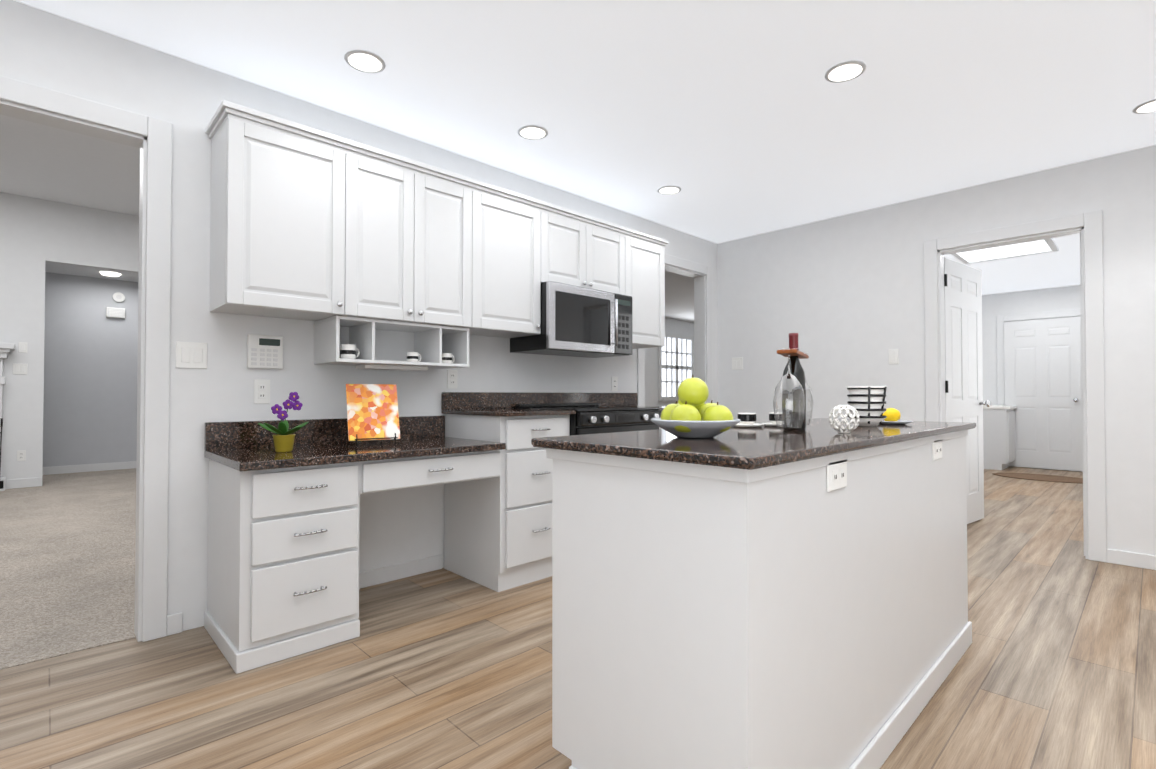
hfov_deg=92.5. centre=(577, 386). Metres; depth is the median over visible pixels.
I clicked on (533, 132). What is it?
recessed light
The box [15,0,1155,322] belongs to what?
ceiling
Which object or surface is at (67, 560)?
floor
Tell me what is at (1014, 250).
skylight panels
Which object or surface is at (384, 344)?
cubby shelf
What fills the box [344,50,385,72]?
recessed light
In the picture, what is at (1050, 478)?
rug
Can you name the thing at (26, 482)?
baseboard
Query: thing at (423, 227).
upper cabinet
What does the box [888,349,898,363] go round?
switch plate
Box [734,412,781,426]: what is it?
cups
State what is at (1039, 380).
exterior door
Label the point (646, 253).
upper cabinet
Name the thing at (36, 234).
wall
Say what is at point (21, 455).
outlet
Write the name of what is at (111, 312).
door chime
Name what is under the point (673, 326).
wall
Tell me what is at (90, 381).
wall
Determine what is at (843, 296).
wall
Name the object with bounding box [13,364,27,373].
light switch
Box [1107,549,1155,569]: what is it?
baseboard
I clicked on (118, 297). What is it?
smoke detector
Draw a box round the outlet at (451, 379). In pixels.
[447,369,456,388]
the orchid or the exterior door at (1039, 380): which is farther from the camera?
the exterior door at (1039, 380)
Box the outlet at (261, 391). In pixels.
[254,379,269,403]
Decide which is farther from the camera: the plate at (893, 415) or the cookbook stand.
the cookbook stand
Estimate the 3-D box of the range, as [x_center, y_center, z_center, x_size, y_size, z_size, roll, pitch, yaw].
[0.089,0.600,3.661,0.773,0.975,0.678,1,-1,-44]
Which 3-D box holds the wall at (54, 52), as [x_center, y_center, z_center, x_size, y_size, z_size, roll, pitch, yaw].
[-0.945,-0.543,3.285,6.540,3.250,0.120,1,-1,-44]
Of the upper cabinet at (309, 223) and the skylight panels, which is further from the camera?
the skylight panels
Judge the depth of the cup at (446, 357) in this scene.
3.09 m
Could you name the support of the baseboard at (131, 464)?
attached to the wall at (90, 381)
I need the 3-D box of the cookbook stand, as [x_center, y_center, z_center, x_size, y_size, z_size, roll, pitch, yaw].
[-1.036,0.136,2.785,0.244,0.300,0.219,1,-1,-32]
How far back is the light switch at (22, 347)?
6.15 m
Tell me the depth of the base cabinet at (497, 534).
3.02 m
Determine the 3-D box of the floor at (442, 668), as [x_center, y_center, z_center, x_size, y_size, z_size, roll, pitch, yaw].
[1.426,1.133,4.748,12.020,0.060,8.620,1,-1,-44]
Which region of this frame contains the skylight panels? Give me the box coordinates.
[951,238,1058,263]
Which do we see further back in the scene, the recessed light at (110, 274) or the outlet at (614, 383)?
the recessed light at (110, 274)
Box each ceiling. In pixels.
[0,114,139,215]
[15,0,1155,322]
[45,263,138,281]
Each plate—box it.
[176,341,206,368]
[732,357,742,369]
[881,408,912,424]
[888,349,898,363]
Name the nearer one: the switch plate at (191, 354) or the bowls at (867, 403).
the bowls at (867, 403)
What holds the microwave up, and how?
attached to the upper cabinet at (589, 253)
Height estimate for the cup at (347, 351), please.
0.075 m
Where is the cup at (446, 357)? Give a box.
[442,353,454,362]
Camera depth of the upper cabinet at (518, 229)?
3.31 m
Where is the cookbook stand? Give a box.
[344,384,399,445]
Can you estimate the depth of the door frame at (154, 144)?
2.35 m
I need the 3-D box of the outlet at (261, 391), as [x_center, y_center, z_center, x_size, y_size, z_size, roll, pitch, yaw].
[-1.509,0.023,2.644,0.070,0.116,0.009,1,-1,-44]
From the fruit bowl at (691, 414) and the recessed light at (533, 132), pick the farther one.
the recessed light at (533, 132)
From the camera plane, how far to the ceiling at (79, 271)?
7.18 m
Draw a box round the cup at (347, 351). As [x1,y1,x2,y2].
[340,344,359,358]
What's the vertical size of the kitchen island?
0.894 m
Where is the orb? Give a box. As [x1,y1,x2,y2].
[829,405,858,432]
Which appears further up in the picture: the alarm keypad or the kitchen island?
the alarm keypad
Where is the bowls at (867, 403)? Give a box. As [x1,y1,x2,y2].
[847,386,886,426]
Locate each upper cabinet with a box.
[205,104,364,320]
[361,148,484,331]
[469,184,552,337]
[553,208,628,295]
[629,232,667,348]
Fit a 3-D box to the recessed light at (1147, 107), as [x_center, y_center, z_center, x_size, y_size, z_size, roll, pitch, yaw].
[2.957,-1.440,2.830,0.172,0.008,0.172,1,-1,-44]
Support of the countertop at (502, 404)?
on the base cabinet at (497, 534)
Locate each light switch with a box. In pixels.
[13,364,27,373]
[18,342,26,352]
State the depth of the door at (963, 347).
4.41 m
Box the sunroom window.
[658,333,693,400]
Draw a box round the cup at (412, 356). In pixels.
[407,352,420,361]
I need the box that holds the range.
[514,403,661,435]
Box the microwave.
[510,281,631,357]
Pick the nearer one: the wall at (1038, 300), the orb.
the orb
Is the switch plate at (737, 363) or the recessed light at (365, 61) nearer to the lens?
the recessed light at (365, 61)
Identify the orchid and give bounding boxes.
[258,392,308,451]
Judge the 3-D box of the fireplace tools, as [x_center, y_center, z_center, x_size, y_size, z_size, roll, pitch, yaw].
[-6.066,0.719,5.682,0.240,0.786,0.200,1,-1,-44]
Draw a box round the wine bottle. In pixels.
[773,333,812,429]
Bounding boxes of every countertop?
[204,415,505,471]
[441,392,665,416]
[531,418,975,469]
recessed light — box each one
[100,271,120,276]
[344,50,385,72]
[518,125,547,139]
[657,185,680,194]
[825,60,865,82]
[1132,99,1155,113]
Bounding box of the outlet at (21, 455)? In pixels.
[17,450,25,460]
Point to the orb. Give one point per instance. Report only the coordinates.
(841, 408)
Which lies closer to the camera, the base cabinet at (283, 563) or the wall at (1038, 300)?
the base cabinet at (283, 563)
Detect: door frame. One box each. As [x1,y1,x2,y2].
[0,76,171,641]
[637,254,711,405]
[924,210,1106,561]
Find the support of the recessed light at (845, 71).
in the ceiling at (737, 118)
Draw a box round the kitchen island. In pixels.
[546,430,971,768]
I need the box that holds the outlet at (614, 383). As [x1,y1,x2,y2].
[611,377,617,390]
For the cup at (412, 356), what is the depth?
2.95 m
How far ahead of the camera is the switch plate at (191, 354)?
2.45 m
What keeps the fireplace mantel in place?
on the floor at (67, 560)
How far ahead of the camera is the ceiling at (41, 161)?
5.40 m
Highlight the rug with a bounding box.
[992,473,1082,482]
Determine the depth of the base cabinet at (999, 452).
7.65 m
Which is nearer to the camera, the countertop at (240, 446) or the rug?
the countertop at (240, 446)
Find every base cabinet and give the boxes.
[204,450,500,673]
[444,414,569,591]
[983,405,1016,469]
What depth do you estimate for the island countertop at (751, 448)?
1.39 m
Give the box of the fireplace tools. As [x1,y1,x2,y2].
[0,418,3,488]
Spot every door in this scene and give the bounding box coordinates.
[944,257,990,523]
[996,309,1082,470]
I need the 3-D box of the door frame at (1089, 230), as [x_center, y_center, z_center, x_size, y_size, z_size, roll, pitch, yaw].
[2.977,-0.003,3.828,0.156,2.185,0.970,1,-1,-44]
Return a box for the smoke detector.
[113,292,124,301]
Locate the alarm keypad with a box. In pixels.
[247,334,282,368]
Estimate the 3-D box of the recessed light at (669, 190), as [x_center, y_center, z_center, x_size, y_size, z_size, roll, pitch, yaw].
[0.661,-1.423,4.008,0.172,0.008,0.172,1,-1,-44]
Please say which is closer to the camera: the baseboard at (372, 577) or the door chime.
the baseboard at (372, 577)
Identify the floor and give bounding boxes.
[0,466,1155,768]
[0,468,135,669]
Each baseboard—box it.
[5,477,41,488]
[43,461,135,474]
[359,554,441,588]
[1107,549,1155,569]
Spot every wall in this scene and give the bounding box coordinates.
[0,0,717,640]
[0,192,138,479]
[43,272,138,466]
[645,318,693,405]
[717,145,1155,555]
[982,285,1082,471]
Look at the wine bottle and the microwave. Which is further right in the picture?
the wine bottle
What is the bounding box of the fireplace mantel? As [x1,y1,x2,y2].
[0,343,14,490]
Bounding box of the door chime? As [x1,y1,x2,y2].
[106,307,124,318]
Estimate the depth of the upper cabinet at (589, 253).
3.74 m
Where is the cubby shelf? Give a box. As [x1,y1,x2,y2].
[314,315,468,370]
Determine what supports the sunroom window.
in the wall at (673, 326)
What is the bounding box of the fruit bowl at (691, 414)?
[650,375,740,437]

